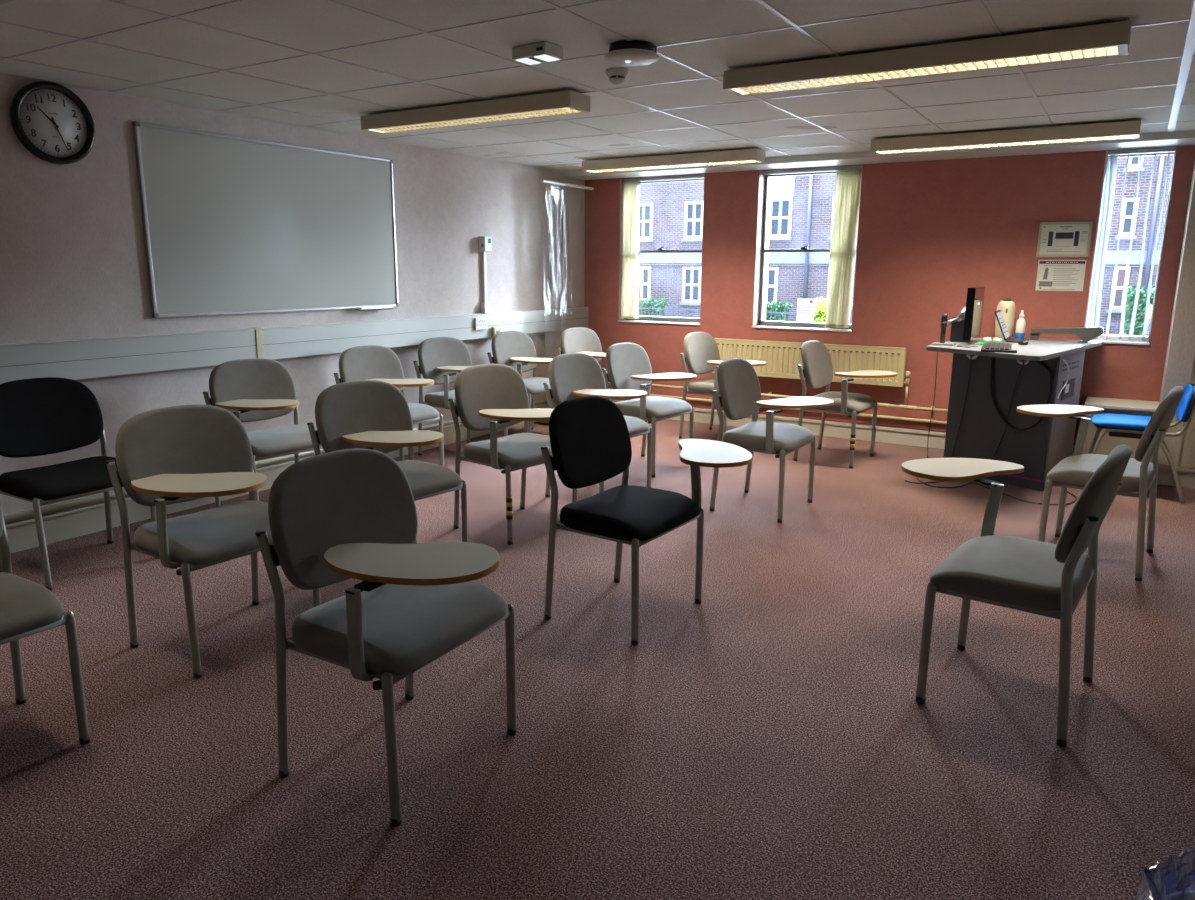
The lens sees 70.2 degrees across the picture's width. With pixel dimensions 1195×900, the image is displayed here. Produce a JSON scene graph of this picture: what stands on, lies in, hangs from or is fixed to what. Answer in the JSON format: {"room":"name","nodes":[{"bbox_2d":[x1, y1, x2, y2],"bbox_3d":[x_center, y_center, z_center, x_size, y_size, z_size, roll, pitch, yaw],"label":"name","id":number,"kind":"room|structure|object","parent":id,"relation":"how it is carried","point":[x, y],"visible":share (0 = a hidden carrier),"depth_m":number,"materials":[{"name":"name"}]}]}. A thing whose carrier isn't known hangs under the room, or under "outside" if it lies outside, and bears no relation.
{"room":"classroom","nodes":[
{"label":"classroom","id":0,"kind":"room"},
{"bbox_2d":[0,74,584,523],"bbox_3d":[-2.396,-0.883,5.373,0.216,2.368,8.856,8,14,31],"label":"wall","id":1,"kind":"structure","parent":0,"point":[73,263],"depth_m":5.15,"materials":[{"name":"white paint"}]},
{"bbox_2d":[10,81,94,164],"bbox_3d":[-2.769,-1.663,4.329,0.048,0.395,0.395,8,14,31],"label":"wall clock","id":2,"kind":"object","parent":1,"relation":"attached to","point":[49,119],"visible":1,"depth_m":4.32,"materials":[{"name":"black plastic"}]},
{"bbox_2d":[132,121,398,317],"bbox_3d":[-2.019,-1.444,5.580,0.081,1.084,1.947,8,14,31],"label":"whiteboard","id":3,"kind":"object","parent":1,"relation":"attached to","point":[232,224],"visible":1,"depth_m":5.42,"materials":[{"name":"white plastic"}]},
{"bbox_2d":[356,306,392,310],"bbox_3d":[-1.644,-1.047,6.264,0.059,0.026,0.313,8,14,31],"label":"tray","id":4,"kind":"object","parent":3,"relation":"on","point":[363,308],"depth_m":6.23,"materials":[{"name":"silver metal"}]},
{"bbox_2d":[3,398,555,552],"bbox_3d":[-2.380,0.218,5.399,0.040,0.205,8.532,8,14,31],"label":"baseboard","id":5,"kind":"structure","parent":1,"relation":"attached to","point":[22,535],"depth_m":4.75,"materials":[{"name":"grey paint"}]},
{"bbox_2d":[0,307,588,383],"bbox_3d":[-2.365,-0.623,5.219,0.056,0.219,8.520,8,14,31],"label":"cable trunking","id":6,"kind":"object","parent":1,"relation":"attached to","point":[74,359],"visible":0.81,"depth_m":5.33,"materials":[{"name":"grey plastic"}]},
{"bbox_2d":[474,317,487,329],"bbox_3d":[-0.999,-1.085,7.295,0.023,0.103,0.162,8,14,31],"label":"double socket","id":7,"kind":"object","parent":6,"relation":"attached to","point":[481,323],"visible":1,"depth_m":7.28,"materials":[{"name":"white plastic"}]},
{"bbox_2d":[492,327,500,337],"bbox_3d":[-0.888,-1.034,7.476,0.036,0.097,0.097,8,14,31],"label":"socket","id":8,"kind":"object","parent":6,"relation":"attached to","point":[495,330],"visible":0.62,"depth_m":7.44,"materials":[{"name":"beige plastic"}]},
{"bbox_2d":[482,252,486,302],"bbox_3d":[-0.977,-1.488,7.337,0.026,0.437,0.032,8,14,31],"label":"conduit","id":9,"kind":"object","parent":1,"relation":"attached to","point":[484,272],"visible":0.9,"depth_m":7.33,"materials":[{"name":"white plastic"}]},
{"bbox_2d":[479,236,491,251],"bbox_3d":[-0.959,-1.760,7.264,0.069,0.124,0.100,8,14,31],"label":"sensor box","id":10,"kind":"object","parent":1,"relation":"attached to","point":[485,243],"visible":1,"depth_m":7.23,"materials":[{"name":"white plastic"}]},
{"bbox_2d":[481,303,491,312],"bbox_3d":[-0.968,-1.235,7.386,0.049,0.090,0.095,8,14,31],"label":"junction box","id":11,"kind":"object","parent":1,"relation":"attached to","point":[485,307],"visible":1,"depth_m":7.36,"materials":[{"name":"white plastic"}]},
{"bbox_2d":[0,419,1194,899],"bbox_3d":[0.010,0.677,4.071,6.005,0.108,9.126,8,14,31],"label":"floor","id":12,"kind":"structure","parent":0,"point":[767,737],"depth_m":2.78,"materials":[{"name":"carpet"}]},
{"bbox_2d":[0,503,90,744],"bbox_3d":[-1.932,0.488,2.455,0.564,0.914,0.604,8,14,33],"label":"chair","id":13,"kind":"object","parent":12,"relation":"on","point":[27,607],"visible":1,"depth_m":2.57,"materials":[{"name":"grey fabric"}]},
{"bbox_2d":[0,377,156,590],"bbox_3d":[-2.576,0.124,4.140,0.521,0.914,0.582,8,14,30],"label":"chair","id":14,"kind":"object","parent":12,"relation":"on","point":[46,415],"visible":0.86,"depth_m":4.11,"materials":[{"name":"black fabric"}]},
{"bbox_2d":[106,404,320,678],"bbox_3d":[-1.478,0.308,3.308,0.576,0.914,0.604,9,15,34],"label":"chair","id":15,"kind":"object","parent":12,"relation":"on","point":[165,456],"visible":0.91,"depth_m":3.22,"materials":[{"name":"grey fabric"}]},
{"bbox_2d":[203,358,322,507],"bbox_3d":[-1.938,-0.066,5.045,0.538,0.914,0.603,10,15,37],"label":"chair","id":16,"kind":"object","parent":12,"relation":"on","point":[253,389],"visible":0.58,"depth_m":5.01,"materials":[{"name":"grey fabric"}]},
{"bbox_2d":[255,448,515,826],"bbox_3d":[-0.563,0.491,2.482,0.648,0.914,0.606,7,14,30],"label":"chair","id":17,"kind":"object","parent":12,"relation":"on","point":[338,516],"visible":1,"depth_m":2.40,"materials":[{"name":"grey fabric"}]},
{"bbox_2d":[307,380,467,541],"bbox_3d":[-1.010,0.144,4.090,0.536,0.914,0.603,10,15,38],"label":"chair","id":18,"kind":"object","parent":12,"relation":"on","point":[363,414],"visible":0.56,"depth_m":4.08,"materials":[{"name":"grey fabric"}]},
{"bbox_2d":[334,345,443,465],"bbox_3d":[-1.446,-0.255,5.943,0.588,0.914,0.604,9,15,35],"label":"chair","id":19,"kind":"object","parent":12,"relation":"on","point":[368,362],"visible":0.39,"depth_m":5.97,"materials":[{"name":"grey fabric"}]},
{"bbox_2d":[413,337,507,462],"bbox_3d":[-1.079,-0.420,6.724,0.562,0.914,0.604,9,15,36],"label":"chair","id":20,"kind":"object","parent":12,"relation":"on","point":[441,359],"visible":0.56,"depth_m":6.68,"materials":[{"name":"grey fabric"}]},
{"bbox_2d":[448,364,576,544],"bbox_3d":[-0.448,-0.004,4.800,0.632,0.914,0.605,10,16,39],"label":"chair","id":21,"kind":"object","parent":12,"relation":"on","point":[492,397],"visible":0.94,"depth_m":4.74,"materials":[{"name":"grey fabric"}]},
{"bbox_2d":[487,331,552,432],"bbox_3d":[-0.575,-0.561,7.402,0.612,0.914,0.605,9,15,36],"label":"chair","id":22,"kind":"object","parent":12,"relation":"on","point":[516,350],"visible":0.6,"depth_m":7.38,"materials":[{"name":"grey fabric"}]},
{"bbox_2d":[539,180,593,423],"bbox_3d":[-0.271,-1.407,8.207,0.259,2.233,0.875,8,14,31],"label":"screen","id":23,"kind":"object","parent":12,"relation":"on","point":[542,181],"visible":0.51,"depth_m":8.06,"materials":[{"name":"white plastic"}]},
{"bbox_2d":[557,327,630,399],"bbox_3d":[-0.008,-0.666,7.906,0.601,0.914,0.605,10,16,39],"label":"chair","id":24,"kind":"object","parent":12,"relation":"on","point":[577,339],"visible":0.27,"depth_m":7.95,"materials":[{"name":"grey fabric"}]},
{"bbox_2d":[543,353,651,496],"bbox_3d":[0.007,-0.154,5.513,0.565,0.914,0.604,9,15,36],"label":"chair","id":25,"kind":"object","parent":12,"relation":"on","point":[571,375],"visible":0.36,"depth_m":5.51,"materials":[{"name":"grey fabric"}]},
{"bbox_2d":[541,396,751,645],"bbox_3d":[0.253,0.249,3.636,0.757,0.914,0.768,9,15,34],"label":"chair","id":26,"kind":"object","parent":12,"relation":"on","point":[590,441],"visible":1,"depth_m":3.56,"materials":[{"name":"black fabric"}]},
{"bbox_2d":[601,342,696,476],"bbox_3d":[0.393,-0.333,6.362,0.548,0.914,0.701,9,15,35],"label":"chair","id":27,"kind":"object","parent":12,"relation":"on","point":[628,365],"visible":0.86,"depth_m":6.26,"materials":[{"name":"grey fabric"}]},
{"bbox_2d":[679,332,765,438],"bbox_3d":[1.115,-0.554,7.418,0.698,0.914,0.607,9,15,36],"label":"chair","id":28,"kind":"object","parent":12,"relation":"on","point":[702,356],"visible":0.55,"depth_m":7.40,"materials":[{"name":"grey fabric"}]},
{"bbox_2d":[710,358,833,522],"bbox_3d":[1.073,-0.086,5.229,0.635,0.914,0.614,8,14,32],"label":"chair","id":29,"kind":"object","parent":12,"relation":"on","point":[740,397],"visible":0.98,"depth_m":5.15,"materials":[{"name":"grey fabric"}]},
{"bbox_2d":[793,340,897,468],"bbox_3d":[1.929,-0.377,6.611,0.658,0.914,0.644,8,14,33],"label":"chair","id":30,"kind":"object","parent":12,"relation":"on","point":[816,359],"visible":0.9,"depth_m":6.54,"materials":[{"name":"grey fabric"}]},
{"bbox_2d":[905,477,975,487],"bbox_3d":[2.422,0.219,6.003,0.409,0.008,0.333,-9,16,-39],"label":"cable","id":31,"kind":"object","parent":12,"relation":"on","point":[917,477],"visible":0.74,"depth_m":5.94,"materials":[{"name":"black plastic"}]},
{"bbox_2d":[926,337,1103,490],"bbox_3d":[2.910,-0.292,6.158,0.907,0.950,1.642,11,16,41],"label":"desk","id":32,"kind":"object","parent":12,"relation":"on","point":[987,389],"visible":0.93,"depth_m":5.91,"materials":[{"name":"grey laminate"}]},
{"bbox_2d":[931,287,984,345],"bbox_3d":[2.595,-0.964,6.073,0.247,0.394,0.615,8,14,31],"label":"monitor","id":33,"kind":"object","parent":32,"relation":"on","point":[972,312],"visible":1,"depth_m":5.90,"materials":[{"name":"black plastic"}]},
{"bbox_2d":[950,317,970,342],"bbox_3d":[2.653,-0.879,6.195,0.124,0.178,0.122,8,14,31],"label":"box","id":34,"kind":"object","parent":32,"relation":"on","point":[957,328],"visible":0.58,"depth_m":6.16,"materials":[{"name":"black plastic"}]},
{"bbox_2d":[957,344,977,347],"bbox_3d":[2.515,-0.709,5.788,0.137,0.014,0.127,8,14,31],"label":"cable","id":35,"kind":"object","parent":32,"relation":"on","point":[958,345],"visible":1,"depth_m":5.78,"materials":[{"name":"grey plastic"}]},
{"bbox_2d":[975,342,1002,344],"bbox_3d":[2.780,-0.754,6.025,0.151,0.006,0.248,8,14,31],"label":"card","id":36,"kind":"object","parent":32,"relation":"on","point":[979,343],"visible":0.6,"depth_m":6.08,"materials":[{"name":"green paper"}]},
{"bbox_2d":[983,337,1001,341],"bbox_3d":[2.864,-0.799,6.164,0.132,0.037,0.063,8,14,31],"label":"case","id":37,"kind":"object","parent":32,"relation":"on","point":[986,339],"visible":0.83,"depth_m":6.15,"materials":[{"name":"white plastic"}]},
{"bbox_2d":[981,342,1016,352],"bbox_3d":[2.677,-0.684,5.657,0.211,0.023,0.540,6,13,25],"label":"keyboard","id":38,"kind":"object","parent":32,"relation":"on","point":[987,347],"visible":1,"depth_m":5.51,"materials":[{"name":"grey plastic"}]},
{"bbox_2d":[995,298,1014,337],"bbox_3d":[3.157,-1.022,6.581,0.133,0.304,0.133,-10,16,-40],"label":"flask","id":39,"kind":"object","parent":32,"relation":"on","point":[1007,306],"visible":0.87,"depth_m":6.53,"materials":[{"name":"beige"}]},
{"bbox_2d":[994,310,1028,342],"bbox_3d":[3.056,-0.914,6.265,0.227,0.222,0.270,8,14,31],"label":"laptop","id":40,"kind":"object","parent":32,"relation":"on","point":[999,316],"visible":0.88,"depth_m":6.25,"materials":[{"name":"grey metal"}]},
{"bbox_2d":[926,337,1103,360],"bbox_3d":[2.930,-0.739,6.044,0.850,0.029,1.642,11,16,41],"label":"countertop","id":41,"kind":"structure","parent":32,"relation":"on","point":[1042,349],"depth_m":5.72,"materials":[{"name":"grey laminate"}]},
{"bbox_2d":[1015,310,1025,338],"bbox_3d":[3.214,-0.950,6.449,0.064,0.218,0.064,8,14,31],"label":"spray bottle","id":42,"kind":"object","parent":32,"relation":"on","point":[1020,325],"visible":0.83,"depth_m":6.43,"materials":[{"name":"white plastic"}]},
{"bbox_2d":[1018,340,1028,344],"bbox_3d":[3.003,-0.760,5.992,0.065,0.036,0.108,3,12,12],"label":"computer mouse","id":43,"kind":"object","parent":32,"relation":"on","point":[1020,342],"visible":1,"depth_m":5.96,"materials":[{"name":"black plastic"}]},
{"bbox_2d":[1030,327,1102,342],"bbox_3d":[3.473,-0.864,6.296,0.472,0.117,0.108,8,14,31],"label":"visualiser arm","id":44,"kind":"object","parent":32,"relation":"on","point":[1085,334],"visible":1,"depth_m":6.23},
{"bbox_2d":[901,444,1131,746],"bbox_3d":[1.493,0.371,3.103,0.664,0.914,1.103,3,12,11],"label":"chair","id":45,"kind":"object","parent":12,"relation":"on","point":[1046,579],"visible":1,"depth_m":2.81,"materials":[{"name":"grey fabric"}]},
{"bbox_2d":[974,482,1076,504],"bbox_3d":[3.064,0.280,5.732,0.753,0.011,0.608,-2,12,-10],"label":"cable","id":46,"kind":"object","parent":12,"relation":"on","point":[974,482],"visible":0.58,"depth_m":5.53,"materials":[{"name":"black plastic"}]},
{"bbox_2d":[1016,386,1184,580],"bbox_3d":[2.653,0.072,4.532,0.656,0.914,1.102,3,12,12],"label":"chair","id":47,"kind":"object","parent":12,"relation":"on","point":[1140,474],"visible":0.92,"depth_m":4.26,"materials":[{"name":"grey fabric"}]},
{"bbox_2d":[1089,384,1194,502],"bbox_3d":[3.653,-0.094,5.747,0.584,0.735,0.564,7,14,29],"label":"chair","id":48,"kind":"object","parent":12,"relation":"on","point":[1116,425],"visible":0.79,"depth_m":5.62,"materials":[{"name":"blue plastic"}]},
{"bbox_2d":[1135,847,1194,899],"bbox_3d":[1.165,0.986,1.511,0.391,0.372,0.389,8,14,31],"label":"plastic bag","id":49,"kind":"object","parent":12,"relation":"on","point":[1154,883],"visible":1,"depth_m":1.65,"materials":[{"name":"blue plastic"}]},
{"bbox_2d":[0,0,1194,170],"bbox_3d":[0.025,-1.742,3.554,6.005,0.114,9.126,8,14,31],"label":"ceiling","id":50,"kind":"structure","parent":0,"point":[326,65],"depth_m":3.91,"materials":[{"name":"tile"}]},
{"bbox_2d":[0,0,14,4],"bbox_3d":[-2.108,-1.476,2.722,1.577,0.096,0.189,8,14,31],"label":"ceiling light","id":51,"kind":"object","parent":50,"relation":"attached to","point":[1,1],"visible":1,"depth_m":2.69,"materials":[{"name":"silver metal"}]},
{"bbox_2d":[360,90,589,133],"bbox_3d":[-0.736,-1.918,4.831,1.528,0.096,0.189,8,14,31],"label":"ceiling light","id":52,"kind":"object","parent":50,"relation":"attached to","point":[567,102],"visible":1,"depth_m":4.71,"materials":[{"name":"silver metal"}]},
{"bbox_2d":[512,41,562,64],"bbox_3d":[-0.253,-1.671,3.583,0.184,0.052,0.120,9,15,35],"label":"emergency light","id":53,"kind":"object","parent":50,"relation":"attached to","point":[535,53],"visible":1,"depth_m":3.54,"materials":[{"name":"white plastic"}]},
{"bbox_2d":[605,68,628,85],"bbox_3d":[0.092,-1.751,3.997,0.112,0.065,0.112,8,14,31],"label":"smoke detector","id":54,"kind":"object","parent":50,"relation":"attached to","point":[617,76],"visible":1,"depth_m":3.97,"materials":[{"name":"white plastic"}]},
{"bbox_2d":[604,40,659,65],"bbox_3d":[0.144,-1.651,3.550,0.231,0.072,0.231,8,14,31],"label":"smoke detector","id":55,"kind":"object","parent":50,"relation":"attached to","point":[623,52],"visible":1,"depth_m":3.48,"materials":[{"name":"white plastic"}]},
{"bbox_2d":[582,149,764,172],"bbox_3d":[0.584,-2.356,6.915,1.571,0.096,0.189,8,14,31],"label":"ceiling light","id":56,"kind":"object","parent":50,"relation":"attached to","point":[711,158],"visible":1,"depth_m":6.81,"materials":[{"name":"silver metal"}]},
{"bbox_2d":[723,20,1130,95],"bbox_3d":[1.307,-1.639,3.582,1.598,0.096,0.189,8,14,31],"label":"ceiling light","id":57,"kind":"object","parent":50,"relation":"attached to","point":[1108,39],"visible":1,"depth_m":3.47,"materials":[{"name":"silver metal"}]},
{"bbox_2d":[870,120,1140,154],"bbox_3d":[2.645,-2.066,5.618,1.604,0.096,0.189,8,14,31],"label":"ceiling light","id":58,"kind":"object","parent":50,"relation":"attached to","point":[1127,129],"visible":1,"depth_m":5.52,"materials":[{"name":"silver metal"}]},
{"bbox_2d":[584,145,1194,444],"bbox_3d":[2.317,-1.292,7.423,5.573,2.368,0.324,8,14,31],"label":"wall","id":59,"kind":"structure","parent":0,"point":[930,232],"depth_m":6.99,"materials":[{"name":"red paint"}]},
{"bbox_2d":[619,178,625,319],"bbox_3d":[0.255,-1.986,8.477,0.004,1.377,0.134,8,14,31],"label":"trim","id":60,"kind":"structure","parent":59,"relation":"attached to","point":[621,180],"depth_m":8.43,"materials":[{"name":"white paint"}]},
{"bbox_2d":[618,320,699,324],"bbox_3d":[0.627,-1.259,8.384,0.905,0.015,0.148,8,14,31],"label":"trim","id":61,"kind":"structure","parent":59,"relation":"attached to","point":[633,321],"depth_m":8.33,"materials":[{"name":"white paint"}]},
{"bbox_2d":[626,178,703,322],"bbox_3d":[0.675,-1.947,8.308,0.901,1.377,0.092,8,14,31],"label":"window","id":62,"kind":"structure","parent":59,"relation":"in","point":[660,250],"depth_m":8.31,"materials":[{"name":"grey"}]},
{"bbox_2d":[621,174,703,318],"bbox_3d":[0.632,-1.942,8.241,0.889,1.355,0.097,8,14,31],"label":"vertical blind","id":63,"kind":"object","parent":62,"relation":"attached to","point":[630,262],"visible":0.98,"depth_m":8.39,"materials":[{"name":"beige fabric"}]},
{"bbox_2d":[700,174,704,307],"bbox_3d":[1.016,-1.882,8.014,0.004,1.377,0.134,8,14,31],"label":"trim","id":64,"kind":"structure","parent":59,"relation":"attached to","point":[704,174],"depth_m":7.94,"materials":[{"name":"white paint"}]},
{"bbox_2d":[753,171,764,325],"bbox_3d":[1.469,-1.821,7.739,0.004,1.377,0.134,8,14,31],"label":"trim","id":65,"kind":"structure","parent":59,"relation":"attached to","point":[761,177],"depth_m":7.73,"materials":[{"name":"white paint"}]},
{"bbox_2d":[650,394,946,424],"bbox_3d":[1.515,-0.407,7.883,3.877,0.113,0.069,8,14,31],"label":"pipe","id":66,"kind":"object","parent":59,"relation":"attached to","point":[677,397],"visible":0.3,"depth_m":7.34,"materials":[{"name":"beige metal"}]},
{"bbox_2d":[651,384,947,411],"bbox_3d":[1.512,-0.515,7.854,3.877,0.043,0.083,8,14,31],"label":"pipe","id":67,"kind":"object","parent":59,"relation":"attached to","point":[885,405],"visible":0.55,"depth_m":7.24,"materials":[{"name":"beige metal"}]},
{"bbox_2d":[752,325,851,331],"bbox_3d":[1.845,-1.093,7.643,0.914,0.015,0.148,8,14,31],"label":"trim","id":68,"kind":"structure","parent":59,"relation":"attached to","point":[757,326],"depth_m":7.58,"materials":[{"name":"white paint"}]},
{"bbox_2d":[758,171,856,328],"bbox_3d":[1.893,-1.781,7.567,0.909,1.377,0.092,8,14,31],"label":"window","id":69,"kind":"structure","parent":59,"relation":"in","point":[767,177],"depth_m":7.73,"materials":[{"name":"grey"}]},
{"bbox_2d":[796,298,814,321],"bbox_3d":[1.877,-1.263,7.670,0.158,0.205,0.003,8,14,31],"label":"notice","id":70,"kind":"object","parent":69,"relation":"attached to","point":[805,307],"visible":1,"depth_m":7.67,"materials":[{"name":"white paper"}]},
{"bbox_2d":[762,165,861,327],"bbox_3d":[1.851,-1.776,7.500,0.896,1.355,0.097,8,14,31],"label":"curtain","id":71,"kind":"object","parent":69,"relation":"attached to","point":[848,178],"visible":0.98,"depth_m":7.32,"materials":[{"name":"beige fabric"}]},
{"bbox_2d":[712,338,910,403],"bbox_3d":[1.864,-0.719,7.575,1.795,0.470,0.100,8,14,31],"label":"radiator","id":72,"kind":"object","parent":59,"relation":"attached to","point":[782,359],"visible":0.74,"depth_m":7.39,"materials":[{"name":"beige metal"}]},
{"bbox_2d":[611,399,1074,455],"bbox_3d":[1.808,-0.226,7.756,4.566,0.138,0.032,8,14,31],"label":"baseboard","id":73,"kind":"structure","parent":59,"relation":"attached to","point":[913,437],"depth_m":7.49,"materials":[{"name":"brown paint"}]},
{"bbox_2d":[851,165,862,329],"bbox_3d":[2.237,-1.716,7.271,0.004,1.377,0.134,8,14,31],"label":"trim","id":74,"kind":"structure","parent":59,"relation":"attached to","point":[862,165],"depth_m":7.22,"materials":[{"name":"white paint"}]},
{"bbox_2d":[562,130,1194,179],"bbox_3d":[2.132,-2.362,6.880,5.573,0.050,0.400,8,14,31],"label":"trim","id":75,"kind":"structure","parent":59,"relation":"attached to","point":[1176,138],"depth_m":6.66,"materials":[{"name":"white paint"}]},
{"bbox_2d":[1035,260,1085,290],"bbox_3d":[3.517,-1.326,6.453,0.320,0.229,0.004,8,14,31],"label":"instruction sheet","id":76,"kind":"object","parent":59,"relation":"attached to","point":[1052,275],"visible":1,"depth_m":6.45,"materials":[{"name":"white paper"}]},
{"bbox_2d":[1039,281,1052,286],"bbox_3d":[3.436,-1.273,6.515,0.092,0.039,0.002,8,14,31],"label":"picture","id":77,"kind":"object","parent":76,"relation":"attached to","point":[1041,283],"depth_m":6.51,"materials":[{"name":"grey paper"}]},
{"bbox_2d":[1043,267,1048,278],"bbox_3d":[3.431,-1.352,6.502,0.031,0.091,0.002,8,14,31],"label":"picture","id":78,"kind":"object","parent":76,"relation":"on","point":[1045,269],"depth_m":6.50,"materials":[{"name":"grey paper"}]},
{"bbox_2d":[1036,221,1092,256],"bbox_3d":[3.511,-1.584,6.395,0.350,0.257,0.019,8,14,31],"label":"diagram","id":79,"kind":"object","parent":59,"relation":"attached to","point":[1055,239],"visible":1,"depth_m":6.39,"materials":[{"name":"beige paper"}]},
{"bbox_2d":[1084,151,1107,326],"bbox_3d":[3.710,-1.508,6.331,0.013,1.365,0.071,8,14,31],"label":"trim","id":80,"kind":"structure","parent":59,"relation":"attached to","point":[1104,173],"depth_m":6.30,"materials":[{"name":"white paint"}]},
{"bbox_2d":[1083,408,1153,461],"bbox_3d":[3.836,-0.080,6.262,0.451,0.502,0.421,8,14,31],"label":"trim","id":81,"kind":"structure","parent":59,"relation":"attached to","point":[1108,443],"depth_m":6.11,"materials":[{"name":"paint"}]},
{"bbox_2d":[1092,340,1149,344],"bbox_3d":[3.881,-0.806,6.364,0.431,0.015,0.080,8,14,31],"label":"trim","id":82,"kind":"structure","parent":59,"relation":"attached to","point":[1110,342],"depth_m":6.30,"materials":[{"name":"white paint"}]},
{"bbox_2d":[1084,397,1158,411],"bbox_3d":[3.829,-0.335,6.203,0.462,0.022,0.437,8,14,31],"label":"trim","id":83,"kind":"structure","parent":59,"relation":"attached to","point":[1099,402],"depth_m":6.12,"materials":[{"name":"beige wood"}]},
{"bbox_2d":[1087,151,1175,341],"bbox_3d":[3.921,-1.492,6.275,0.424,1.377,0.054,8,14,31],"label":"window","id":84,"kind":"structure","parent":59,"relation":"in","point":[1101,337],"depth_m":6.24,"materials":[{"name":"white paint"}]},
{"bbox_2d":[1088,146,1175,340],"bbox_3d":[3.873,-1.485,6.197,0.412,1.355,0.065,8,14,31],"label":"vertical blind","id":85,"kind":"object","parent":84,"relation":"attached to","point":[1111,166],"visible":0.98,"depth_m":6.23,"materials":[{"name":"white fabric"}]},
{"bbox_2d":[1149,147,1177,342],"bbox_3d":[4.068,-1.460,6.115,0.006,1.365,0.068,8,14,31],"label":"trim","id":86,"kind":"structure","parent":59,"relation":"attached to","point":[1176,147],"depth_m":6.08,"materials":[{"name":"grey"}]},
{"bbox_2d":[1158,160,1194,467],"bbox_3d":[4.256,-0.910,5.814,0.531,2.319,0.432,8,14,31],"label":"wall pier","id":87,"kind":"object","parent":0,"point":[1181,340],"visible":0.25,"depth_m":5.78,"materials":[{"name":"beige paint"}]},
{"bbox_2d":[1157,464,1194,487],"bbox_3d":[3.935,0.171,5.965,0.983,0.138,0.032,8,14,31],"label":"baseboard","id":88,"kind":"object","parent":87,"relation":"attached to","point":[1186,475],"visible":0.21,"depth_m":5.89,"materials":[{"name":"brown"}]},
{"bbox_2d":[1177,348,1194,465],"bbox_3d":[4.037,-0.885,5.692,0.011,2.319,0.009,8,14,31],"label":"trim","id":89,"kind":"structure","parent":87,"relation":"attached to","point":[1191,374],"depth_m":5.84,"materials":[{"name":"beige paint"}]},
{"label":"outside","id":90,"kind":"structure","parent":0,"visible":0},
{"bbox_3d":[-0.611,-2.435,28.680,108.000,0.216,31.860,8,14,31],"label":"ground","id":91,"kind":"structure","parent":90,"visible":0},
{"bbox_2d":[639,297,670,316],"bbox_3d":[2.368,-6.671,43.115,2.577,2.196,1.162,8,14,31],"label":"hedge","id":92,"kind":"object","parent":91,"relation":"on","point":[650,302],"visible":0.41,"depth_m":42.41,"materials":[{"name":"green plant"}]},
{"bbox_2d":[765,300,792,321],"bbox_3d":[7.921,-5.910,39.735,2.254,2.179,1.155,8,14,31],"label":"hedge","id":93,"kind":"object","parent":91,"relation":"on","point":[772,306],"visible":0.32,"depth_m":39.02,"materials":[{"name":"green plant"}]},
{"bbox_2d":[813,296,852,322],"bbox_3d":[7.712,-3.799,28.607,1.403,2.740,1.017,8,14,31],"label":"hedge","id":94,"kind":"object","parent":91,"relation":"on","point":[820,306],"visible":0.17,"depth_m":28.22,"materials":[{"name":"green"}]},
{"bbox_2d":[639,306,1116,334],"bbox_3d":[7.423,-5.604,39.088,28.106,1.728,0.043,8,14,31],"label":"railings","id":95,"kind":"object","parent":91,"relation":"on","point":[648,308],"visible":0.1,"depth_m":40.72,"materials":[{"name":"grey metal"}]},
{"bbox_2d":[639,155,1173,334],"bbox_3d":[11.334,-9.997,42.443,51.840,8.964,6.687,8,14,31],"label":"brick building","id":96,"kind":"structure","parent":91,"relation":"on","point":[802,207],"depth_m":39.87,"materials":[{"name":"brick"}]},
{"bbox_2d":[1123,285,1154,335],"bbox_3d":[20.377,-4.608,31.820,1.368,3.127,1.156,8,14,31],"label":"hedge","id":97,"kind":"object","parent":91,"relation":"on","point":[1141,306],"visible":0.33,"depth_m":31.48,"materials":[{"name":"green plant"}]},
{"bbox_2d":[1145,304,1151,335],"bbox_3d":[19.732,-4.034,30.553,0.238,2.376,0.086,8,14,31],"label":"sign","id":98,"kind":"object","parent":91,"relation":"on","point":[1150,306],"visible":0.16,"depth_m":30.37,"materials":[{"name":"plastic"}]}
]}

